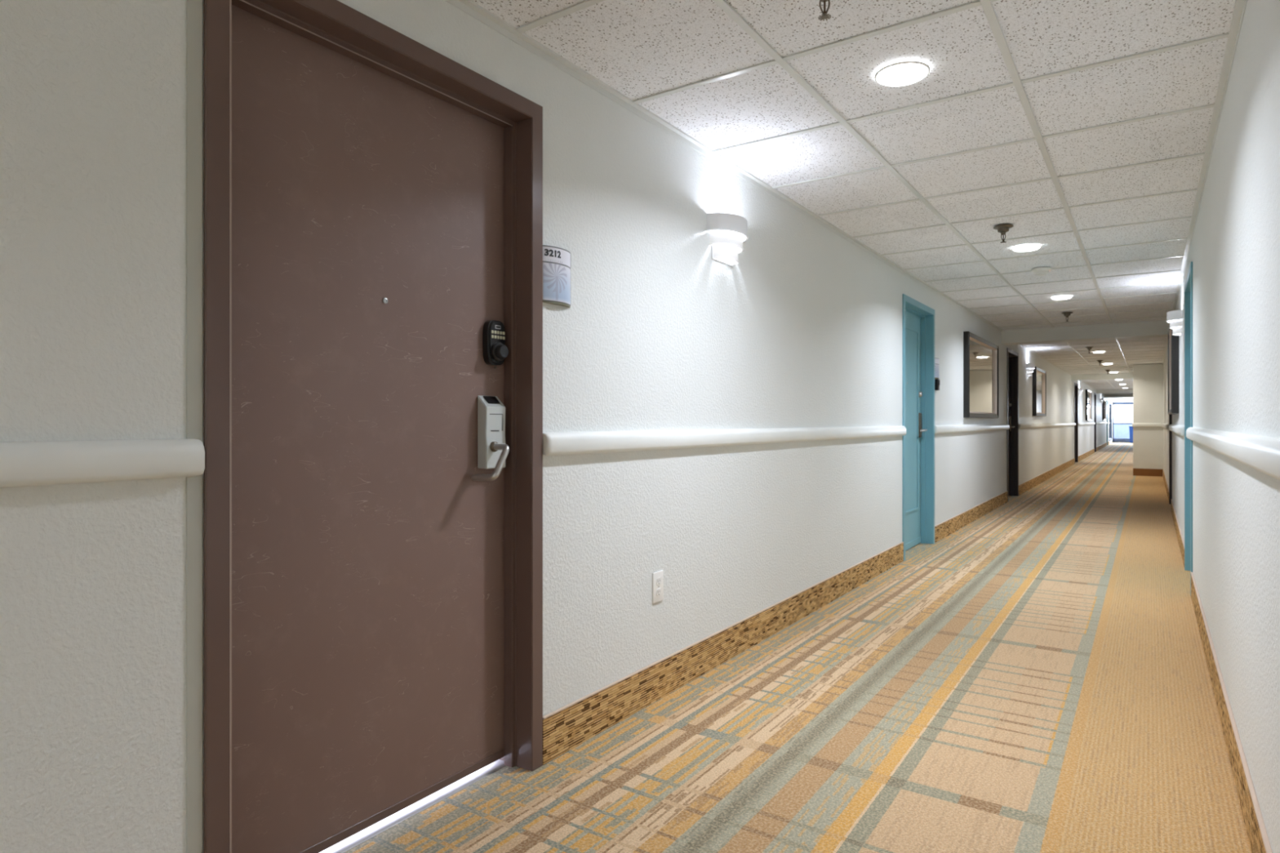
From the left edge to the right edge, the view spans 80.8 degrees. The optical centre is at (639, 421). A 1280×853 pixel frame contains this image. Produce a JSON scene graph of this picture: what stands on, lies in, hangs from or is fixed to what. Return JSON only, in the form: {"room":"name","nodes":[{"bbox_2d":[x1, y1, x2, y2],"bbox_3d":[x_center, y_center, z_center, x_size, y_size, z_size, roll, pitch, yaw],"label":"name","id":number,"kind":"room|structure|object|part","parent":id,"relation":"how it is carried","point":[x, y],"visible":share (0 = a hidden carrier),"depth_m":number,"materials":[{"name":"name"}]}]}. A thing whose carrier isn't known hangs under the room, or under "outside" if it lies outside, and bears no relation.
{"room":"hotel corridor","nodes":[
{"label":"hotel corridor","id":0,"kind":"room"},
{"bbox_2d":[0,0,1112,852],"bbox_3d":[10.004,-0.124,17.713,0.160,2.500,50.950,0,0,34],"label":"wall","id":1,"kind":"structure","parent":0,"point":[656,332],"depth_m":2.43,"materials":[{"name":"paint"}]},
{"bbox_2d":[0,439,204,487],"bbox_3d":[-2.542,0.072,-0.964,0.034,0.074,5.952,0,0,34],"label":"chair rail","id":2,"kind":"object","parent":1,"relation":"attached to","point":[22,464],"visible":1,"depth_m":1.34,"materials":[{"name":"paint"}]},
{"bbox_2d":[186,0,202,852],"bbox_3d":[-0.889,-0.104,1.501,0.004,2.055,0.029,0,0,34],"label":"strip","id":3,"kind":"object","parent":1,"relation":"attached to","point":[193,7],"visible":1,"depth_m":1.50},
{"bbox_2d":[203,0,542,852],"bbox_3d":[-0.656,0.046,1.978,0.174,2.060,1.016,0,0,34],"label":"door","id":4,"kind":"structure","parent":1,"relation":"in","point":[373,198],"depth_m":1.92,"materials":[{"name":"brown paint"}]},
{"bbox_3d":[-0.438,0.121,2.227,0.092,0.110,0.076,0,0,34],"label":"lever handle","id":5,"kind":"part","parent":4,"relation":"part of","materials":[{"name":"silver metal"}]},
{"bbox_3d":[-0.423,-0.212,2.289,0.027,0.058,0.058,0,0,34],"label":"turn knob","id":6,"kind":"part","parent":4,"relation":"part of","materials":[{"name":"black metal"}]},
{"bbox_2d":[542,244,570,307],"bbox_3d":[-0.260,-0.463,2.409,0.026,0.178,0.140,0,0,34],"label":"room sign","id":7,"kind":"object","parent":1,"relation":"attached to","point":[556,260],"visible":1,"depth_m":2.38,"materials":[{"name":"white plastic"}]},
{"bbox_2d":[543,262,570,304],"bbox_3d":[-0.258,-0.441,2.408,0.020,0.114,0.133,0,0,34],"label":"picture","id":8,"kind":"object","parent":7,"relation":"on","point":[557,276],"depth_m":2.39},
{"bbox_2d":[652,569,663,603],"bbox_3d":[0.070,0.640,2.911,0.009,0.118,0.073,0,0,34],"label":"wall outlet","id":9,"kind":"object","parent":1,"relation":"attached to","point":[658,576],"visible":1,"depth_m":2.90,"materials":[{"name":"white plastic"}]},
{"bbox_2d":[656,577,661,585],"bbox_3d":[0.072,0.619,2.910,0.004,0.027,0.034,0,0,34],"label":"receptacle","id":10,"kind":"object","parent":9,"relation":"attached to","point":[658,579],"depth_m":2.91,"materials":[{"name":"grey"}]},
{"bbox_2d":[656,588,661,595],"bbox_3d":[0.072,0.661,2.910,0.004,0.027,0.034,0,0,34],"label":"receptacle","id":11,"kind":"object","parent":9,"relation":"attached to","point":[658,590],"depth_m":2.91,"materials":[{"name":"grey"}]},
{"bbox_2d":[542,542,903,764],"bbox_3d":[0.861,1.001,4.076,0.011,0.149,4.156,0,0,34],"label":"baseboard","id":12,"kind":"structure","parent":1,"relation":"attached to","point":[568,726],"depth_m":3.08,"materials":[{"name":"wood"}]},
{"bbox_2d":[542,426,906,456],"bbox_3d":[0.871,0.072,4.069,0.034,0.074,4.156,0,0,34],"label":"chair rail","id":13,"kind":"object","parent":1,"relation":"attached to","point":[557,443],"visible":1,"depth_m":3.05,"materials":[{"name":"paint"}]},
{"bbox_2d":[706,212,748,266],"bbox_3d":[0.412,-0.801,3.327,0.108,0.190,0.293,0,0,34],"label":"wall sconce","id":14,"kind":"object","parent":1,"relation":"attached to","point":[726,244],"visible":1,"depth_m":3.27,"materials":[{"name":"white glass"}]},
{"bbox_3d":[0.370,-0.796,3.356,0.006,0.180,0.200,0,0,34],"label":"plate","id":15,"kind":"part","parent":14,"relation":"part of","materials":[{"name":"white glass"}]},
{"bbox_2d":[902,293,934,560],"bbox_3d":[2.247,0.045,6.263,0.170,2.059,1.016,0,0,34],"label":"door","id":16,"kind":"structure","parent":1,"relation":"in","point":[918,318],"depth_m":6.53,"materials":[{"name":"teal paint"}]},
{"bbox_3d":[2.234,-0.012,6.272,0.010,1.555,0.674,0,0,34],"label":"panel moulding","id":17,"kind":"part","parent":16,"relation":"part of","materials":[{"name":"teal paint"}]},
{"bbox_3d":[2.447,0.033,6.574,0.024,0.215,0.072,0,0,34],"label":"lock plate","id":18,"kind":"part","parent":16,"relation":"part of","materials":[{"name":"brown metal"}]},
{"bbox_2d":[934,358,938,378],"bbox_3d":[2.648,-0.470,6.698,0.026,0.178,0.140,0,0,34],"label":"room sign","id":19,"kind":"object","parent":1,"relation":"attached to","point":[936,360],"visible":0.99,"depth_m":6.66,"materials":[{"name":"white plastic"}]},
{"bbox_2d":[934,364,938,377],"bbox_3d":[2.650,-0.448,6.696,0.020,0.114,0.133,0,0,34],"label":"picture","id":20,"kind":"object","parent":19,"relation":"on","point":[936,366],"depth_m":6.66},
{"bbox_2d":[934,378,940,390],"bbox_3d":[2.646,-0.326,6.688,0.034,0.100,0.070,0,0,34],"label":"box","id":21,"kind":"object","parent":1,"relation":"attached to","point":[937,382],"visible":1,"depth_m":6.66,"materials":[{"name":"black plastic"}]},
{"bbox_2d":[934,490,1007,542],"bbox_3d":[3.750,1.001,8.337,0.011,0.149,4.100,0,0,34],"label":"baseboard","id":22,"kind":"structure","parent":1,"relation":"attached to","point":[952,525],"depth_m":7.83,"materials":[{"name":"wood"}]},
{"bbox_2d":[934,423,1009,433],"bbox_3d":[3.760,0.072,8.331,0.034,0.074,4.100,0,0,34],"label":"chair rail","id":23,"kind":"object","parent":1,"relation":"attached to","point":[960,428],"visible":1,"depth_m":7.75,"materials":[{"name":"paint"}]},
{"bbox_2d":[963,331,998,417],"bbox_3d":[3.840,-0.479,8.427,0.058,0.880,1.800,0,0,34],"label":"wall mirror","id":24,"kind":"object","parent":1,"relation":"attached to","point":[980,356],"visible":1,"depth_m":8.34,"materials":[{"name":"black mirror"}]},
{"bbox_2d":[969,339,994,413],"bbox_3d":[3.827,-0.479,8.436,0.015,0.820,1.740,0,0,34],"label":"mirror glass","id":25,"kind":"object","parent":24,"relation":"attached to","point":[981,351],"depth_m":8.42,"materials":[{"name":"beige"}]},
{"bbox_2d":[1006,347,1018,502],"bbox_3d":[5.120,0.045,10.501,0.170,2.059,1.016,0,0,34],"label":"door","id":26,"kind":"structure","parent":1,"relation":"in","point":[1012,357],"depth_m":10.85,"materials":[{"name":"paint"}]},
{"bbox_3d":[5.320,0.033,10.812,0.024,0.215,0.072,0,0,34],"label":"lock plate","id":27,"kind":"part","parent":26,"relation":"part of","materials":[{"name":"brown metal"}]},
{"bbox_2d":[1026,363,1035,376],"bbox_3d":[6.088,-0.801,11.699,0.108,0.190,0.293,0,0,34],"label":"wall sconce","id":28,"kind":"object","parent":1,"relation":"attached to","point":[1029,366],"visible":1,"depth_m":11.63,"materials":[{"name":"white ceramic"}]},
{"bbox_2d":[1032,366,1046,416],"bbox_3d":[6.797,-0.489,12.789,0.058,0.800,1.400,0,0,34],"label":"wall mirror","id":29,"kind":"object","parent":1,"relation":"attached to","point":[1039,375],"visible":0.96,"depth_m":12.76,"materials":[{"name":"black mirror"}]},
{"bbox_2d":[1036,372,1043,413],"bbox_3d":[6.784,-0.489,12.798,0.015,0.740,1.340,0,0,34],"label":"mirror glass","id":30,"kind":"object","parent":29,"relation":"attached to","point":[1039,375],"depth_m":12.85,"materials":[{"name":"beige"}]},
{"bbox_2d":[1018,457,1075,495],"bbox_3d":[8.232,1.001,14.948,0.011,0.149,9.835,0,0,34],"label":"baseboard","id":31,"kind":"structure","parent":1,"relation":"attached to","point":[1033,482],"depth_m":13.34,"materials":[{"name":"carpet"}]},
{"bbox_2d":[1018,422,1075,428],"bbox_3d":[8.242,0.072,14.942,0.034,0.074,9.835,0,0,34],"label":"chair rail","id":32,"kind":"object","parent":1,"relation":"attached to","point":[1049,424],"visible":1,"depth_m":13.33,"materials":[{"name":"paint"}]},
{"bbox_2d":[1074,382,1078,462],"bbox_3d":[11.211,0.045,19.486,0.170,2.059,1.016,0,0,34],"label":"door","id":33,"kind":"structure","parent":1,"relation":"in","point":[1076,385],"depth_m":19.84,"materials":[{"name":"paint"}]},
{"bbox_2d":[1078,387,1083,395],"bbox_3d":[11.896,-0.801,20.266,0.108,0.190,0.293,0,0,34],"label":"wall sconce","id":34,"kind":"object","parent":1,"relation":"attached to","point":[1080,389],"visible":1,"depth_m":20.19,"materials":[{"name":"white ceramic"}]},
{"bbox_2d":[1078,448,1094,462],"bbox_3d":[13.559,1.001,22.805,0.011,0.149,7.110,0,0,34],"label":"baseboard","id":35,"kind":"structure","parent":1,"relation":"attached to","point":[1084,455],"depth_m":22.41,"materials":[{"name":"carpet"}]},
{"bbox_2d":[1078,422,1095,425],"bbox_3d":[13.569,0.072,22.799,0.034,0.074,7.110,0,0,34],"label":"chair rail","id":36,"kind":"object","parent":1,"relation":"attached to","point":[1093,423],"visible":1,"depth_m":22.07,"materials":[{"name":"paint"}]},
{"bbox_2d":[1084,389,1091,420],"bbox_3d":[13.727,-0.484,23.012,0.058,0.920,1.900,0,0,34],"label":"wall mirror","id":37,"kind":"object","parent":1,"relation":"attached to","point":[1087,393],"visible":1,"depth_m":22.82,"materials":[{"name":"black mirror"}]},
{"bbox_2d":[1087,392,1089,418],"bbox_3d":[13.714,-0.484,23.020,0.015,0.860,1.840,0,0,34],"label":"mirror glass","id":38,"kind":"object","parent":37,"relation":"attached to","point":[1088,393],"depth_m":23.12,"materials":[{"name":"beige"}]},
{"bbox_2d":[1093,392,1096,452],"bbox_3d":[15.774,0.045,26.215,0.170,2.059,1.016,0,0,34],"label":"door","id":39,"kind":"structure","parent":1,"relation":"in","point":[1095,393],"depth_m":26.55,"materials":[{"name":"paint"}]},
{"bbox_2d":[1096,442,1106,451],"bbox_3d":[18.379,1.001,29.915,0.011,0.149,8.030,0,0,34],"label":"baseboard","id":40,"kind":"structure","parent":1,"relation":"attached to","point":[1104,445],"depth_m":29.61,"materials":[{"name":"carpet"}]},
{"bbox_2d":[1096,422,1107,424],"bbox_3d":[18.389,0.072,29.909,0.034,0.074,8.030,0,0,34],"label":"chair rail","id":41,"kind":"object","parent":1,"relation":"attached to","point":[1097,423],"visible":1,"depth_m":29.14,"materials":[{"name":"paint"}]},
{"bbox_2d":[1102,398,1106,420],"bbox_3d":[19.142,-0.484,30.999,0.058,0.880,1.600,0,0,34],"label":"wall mirror","id":42,"kind":"object","parent":1,"relation":"attached to","point":[1104,400],"visible":0.92,"depth_m":30.86,"materials":[{"name":"black mirror"}]},
{"bbox_2d":[1106,399,1107,444],"bbox_3d":[20.852,0.045,33.706,0.170,2.059,1.016,0,0,34],"label":"door","id":43,"kind":"structure","parent":1,"relation":"in","point":[1107,399],"depth_m":34.05,"materials":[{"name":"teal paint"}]},
{"bbox_2d":[1109,401,1111,440],"bbox_3d":[22.785,0.001,36.503,0.110,1.850,3.200,0,0,34],"label":"window","id":44,"kind":"structure","parent":1,"relation":"in","point":[1110,403],"depth_m":37.74,"materials":[{"name":"blue glass"}]},
{"bbox_3d":[22.775,0.001,36.510,0.006,1.710,3.060,0,0,34],"label":"glass pane","id":45,"kind":"part","parent":44,"relation":"part of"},
{"bbox_2d":[343,442,1251,852],"bbox_3d":[10.769,1.106,17.097,2.119,0.060,51.110,0,0,34],"label":"floor","id":46,"kind":"structure","parent":0,"point":[1032,677],"depth_m":2.63,"materials":[{"name":"carpet"}]},
{"bbox_2d":[1128,426,1133,443],"bbox_3d":[24.830,0.651,37.835,0.380,0.850,0.360,0,0,34],"label":"waste bin","id":47,"kind":"object","parent":46,"relation":"on","point":[1131,428],"visible":0.44,"depth_m":37.75,"materials":[{"name":"blue plastic"}]},
{"bbox_2d":[444,0,1247,333],"bbox_3d":[0.952,-1.171,2.617,1.799,0.062,15.800,0,0,34],"label":"ceiling","id":48,"kind":"structure","parent":0,"point":[1087,128],"depth_m":2.83,"materials":[{"name":"tile"}]},
{"bbox_2d":[817,0,831,21],"bbox_3d":[0.488,-1.114,1.986,0.110,0.095,0.110,0,0,5],"label":"sprinkler","id":49,"kind":"object","parent":48,"relation":"attached to","point":[824,15],"visible":1,"depth_m":1.99,"materials":[{"name":"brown metal"}]},
{"bbox_3d":[0.488,-1.097,1.986,0.029,0.040,0.005,0,0,5],"label":"yoke arm","id":50,"kind":"part","parent":49,"relation":"part of","materials":[{"name":"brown metal"}]},
{"bbox_3d":[0.488,-1.094,1.986,0.010,0.036,0.010,0,0,5],"label":"glass bulb","id":51,"kind":"part","parent":49,"relation":"part of","materials":[{"name":"brown"}]},
{"bbox_2d":[874,61,929,86],"bbox_3d":[0.875,-1.155,2.511,0.176,0.014,0.176,0,0,34],"label":"recessed light","id":52,"kind":"object","parent":48,"relation":"in","point":[904,73],"visible":1,"depth_m":2.49,"materials":[{"name":"white"}]},
{"bbox_2d":[993,224,1013,243],"bbox_3d":[2.165,-1.114,4.482,0.110,0.095,0.110,0,0,5],"label":"sprinkler","id":53,"kind":"object","parent":48,"relation":"attached to","point":[1002,228],"visible":1,"depth_m":4.46,"materials":[{"name":"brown metal"}]},
{"bbox_2d":[1011,244,1040,252],"bbox_3d":[2.586,-1.155,5.035,0.176,0.014,0.176,0,0,34],"label":"recessed light","id":54,"kind":"object","parent":48,"relation":"in","point":[1027,247],"visible":1,"depth_m":5.00,"materials":[{"name":"white"}]},
{"bbox_2d":[1031,266,1052,275],"bbox_3d":[3.060,-1.135,5.730,0.140,0.053,0.140,0,0,34],"label":"smoke detector","id":55,"kind":"object","parent":48,"relation":"attached to","point":[1042,271],"visible":1,"depth_m":5.69,"materials":[{"name":"white plastic"}]},
{"bbox_2d":[1050,296,1072,299],"bbox_3d":[3.955,-1.155,7.055,0.176,0.014,0.176,0,0,34],"label":"recessed light","id":56,"kind":"object","parent":48,"relation":"in","point":[1056,297],"visible":1,"depth_m":7.02,"materials":[{"name":"white"}]},
{"bbox_2d":[1052,297,1071,299],"bbox_3d":[3.955,-1.154,7.055,0.159,0.012,0.159,0,0,34],"label":"diffuser","id":57,"kind":"object","parent":56,"relation":"attached to","point":[1053,298],"depth_m":7.02,"materials":[{"name":"white plastic"}]},
{"bbox_2d":[1062,311,1072,321],"bbox_3d":[4.574,-1.114,8.050,0.110,0.095,0.110,0,0,5],"label":"sprinkler","id":58,"kind":"object","parent":48,"relation":"attached to","point":[1066,314],"visible":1,"depth_m":8.03,"materials":[{"name":"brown metal"}]},
{"bbox_2d":[1017,337,1168,375],"bbox_3d":[8.373,-1.133,13.563,1.799,0.062,10.050,0,0,34],"label":"ceiling","id":59,"kind":"structure","parent":0,"point":[1070,357],"depth_m":12.60,"materials":[{"name":"tile"}]},
{"bbox_2d":[1084,346,1093,353],"bbox_3d":[6.806,-1.077,11.394,0.110,0.095,0.110,0,0,5],"label":"sprinkler","id":60,"kind":"object","parent":59,"relation":"attached to","point":[1089,348],"visible":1,"depth_m":11.38,"materials":[{"name":"brown metal"}]},
{"bbox_2d":[1079,378,1133,390],"bbox_3d":[14.209,-1.133,22.171,1.799,0.062,10.150,0,0,34],"label":"ceiling","id":61,"kind":"structure","parent":0,"point":[1099,384],"depth_m":22.79,"materials":[{"name":"tile"}]},
{"bbox_2d":[1102,393,1133,399],"bbox_3d":[21.140,-1.133,32.394,1.799,0.062,13.850,0,0,34],"label":"ceiling","id":62,"kind":"structure","parent":0,"point":[1112,398],"depth_m":36.20,"materials":[{"name":"tile"}]},
{"bbox_2d":[1112,399,1133,402],"bbox_3d":[25.068,-0.024,38.187,1.799,2.200,0.150,0,0,34],"label":"wall","id":63,"kind":"structure","parent":0,"point":[1113,400],"depth_m":38.40,"materials":[{"name":"paint"}]},
{"bbox_2d":[1112,401,1133,442],"bbox_3d":[25.002,0.045,38.196,1.676,2.058,0.050,0,0,34],"label":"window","id":64,"kind":"structure","parent":63,"relation":"in","point":[1114,440],"depth_m":38.50,"materials":[{"name":"blue metal"}]},
{"bbox_2d":[1114,424,1132,438],"bbox_3d":[27.220,0.611,40.594,5.500,0.930,0.150,0,0,34],"label":"wall","id":65,"kind":"structure","parent":0,"point":[1121,431],"depth_m":41.10,"materials":[{"name":"blue paint"}]},
{"bbox_2d":[1133,364,1163,469],"bbox_3d":[10.939,-0.024,16.185,0.495,2.200,3.330,0,0,34],"label":"wall pier","id":66,"kind":"object","parent":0,"point":[1148,379],"visible":0.85,"depth_m":14.81,"materials":[{"name":"paint"}]},
{"bbox_2d":[1132,422,1160,426],"bbox_3d":[9.974,0.072,14.807,0.473,0.074,0.034,0,0,34],"label":"chair rail","id":67,"kind":"object","parent":66,"relation":"attached to","point":[1134,424],"visible":1,"depth_m":14.79,"materials":[{"name":"paint"}]},
{"bbox_2d":[1133,468,1162,476],"bbox_3d":[9.996,1.005,14.806,0.483,0.142,0.012,0,0,34],"label":"baseboard","id":68,"kind":"object","parent":66,"relation":"attached to","point":[1136,472],"visible":1,"depth_m":14.80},
{"bbox_2d":[1163,0,1279,852],"bbox_3d":[11.625,-0.124,16.614,0.160,2.500,50.950,0,0,34],"label":"wall","id":69,"kind":"structure","parent":0,"point":[1234,252],"depth_m":2.18,"materials":[{"name":"paint"}]},
{"bbox_2d":[1161,422,1168,429],"bbox_3d":[8.540,0.072,12.236,0.034,0.074,5.820,0,0,34],"label":"chair rail","id":70,"kind":"object","parent":69,"relation":"attached to","point":[1164,425],"visible":0.89,"depth_m":10.86,"materials":[{"name":"paint"}]},
{"bbox_2d":[1162,469,1168,501],"bbox_3d":[8.552,1.001,12.234,0.011,0.149,5.830,0,0,34],"label":"baseboard","id":71,"kind":"structure","parent":69,"relation":"attached to","point":[1163,473],"depth_m":11.71,"materials":[{"name":"wood"}]},
{"bbox_2d":[1168,414,1172,511],"bbox_3d":[6.697,0.045,9.354,0.170,2.059,1.016,0,0,34],"label":"door","id":72,"kind":"structure","parent":69,"relation":"in","point":[1170,415],"depth_m":9.77,"materials":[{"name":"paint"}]},
{"bbox_2d":[1168,324,1178,414],"bbox_3d":[5.298,-0.524,7.475,0.058,0.900,1.620,0,0,34],"label":"framed picture","id":73,"kind":"object","parent":69,"relation":"attached to","point":[1173,340],"visible":0.73,"depth_m":6.81,"materials":[{"name":"black"}]},
{"bbox_2d":[1166,309,1182,336],"bbox_3d":[4.390,-0.801,6.181,0.108,0.190,0.293,0,0,34],"label":"wall sconce","id":74,"kind":"object","parent":69,"relation":"attached to","point":[1175,318],"visible":1,"depth_m":6.10,"materials":[{"name":"white ceramic"}]},
{"bbox_2d":[1168,424,1184,435],"bbox_3d":[5.147,0.072,7.232,0.034,0.074,4.232,0,0,34],"label":"chair rail","id":75,"kind":"object","parent":69,"relation":"attached to","point":[1179,429],"visible":0.94,"depth_m":6.18,"materials":[{"name":"paint"}]},
{"bbox_2d":[1170,498,1184,566],"bbox_3d":[5.156,1.001,7.225,0.011,0.149,4.232,0,0,34],"label":"baseboard","id":76,"kind":"structure","parent":69,"relation":"attached to","point":[1181,544],"depth_m":6.69,"materials":[{"name":"wood"}]},
{"bbox_2d":[1184,261,1192,595],"bbox_3d":[3.749,0.045,5.006,0.170,2.059,1.016,0,0,34],"label":"door","id":77,"kind":"structure","parent":69,"relation":"in","point":[1188,283],"depth_m":5.42,"materials":[{"name":"teal paint"}]},
{"bbox_2d":[1191,572,1272,852],"bbox_3d":[0.328,1.001,0.103,0.011,0.149,10.938,0,0,34],"label":"baseboard","id":78,"kind":"structure","parent":69,"relation":"attached to","point":[1256,832],"depth_m":2.27,"materials":[{"name":"wood"}]},
{"bbox_2d":[1186,426,1279,479],"bbox_3d":[0.318,0.072,0.109,0.034,0.074,10.938,0,0,34],"label":"chair rail","id":79,"kind":"object","parent":69,"relation":"attached to","point":[1260,453],"visible":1,"depth_m":1.79,"materials":[{"name":"paint"}]},
{"bbox_3d":[10.769,-1.299,17.097,2.119,0.150,51.110,0,0,34],"label":"ceiling slab","id":80,"kind":"structure","parent":0,"visible":0},
{"bbox_2d":[1001,320,1169,345],"bbox_3d":[5.469,-1.113,9.280,1.799,0.223,0.300,0,0,34],"label":"beam","id":81,"kind":"structure","parent":80,"relation":"attached to","point":[1152,329],"depth_m":9.15,"materials":[{"name":"paint"}]},
{"bbox_2d":[1071,373,1133,380],"bbox_3d":[11.277,-1.113,17.846,1.799,0.223,0.300,0,0,34],"label":"beam","id":82,"kind":"structure","parent":80,"relation":"attached to","point":[1114,375],"depth_m":17.86,"materials":[{"name":"paint"}]},
{"bbox_2d":[1096,389,1133,393],"bbox_3d":[17.155,-1.113,26.517,1.799,0.223,0.350,0,0,34],"label":"beam","id":83,"kind":"structure","parent":80,"relation":"attached to","point":[1098,391],"depth_m":26.57,"materials":[{"name":"paint"}]},
{"bbox_2d":[1104,393,1133,397],"bbox_3d":[20.228,-1.113,31.049,1.799,0.223,0.300,0,0,34],"label":"beam","id":84,"kind":"structure","parent":80,"relation":"attached to","point":[1131,394],"depth_m":31.14,"materials":[{"name":"paint"}]}
]}

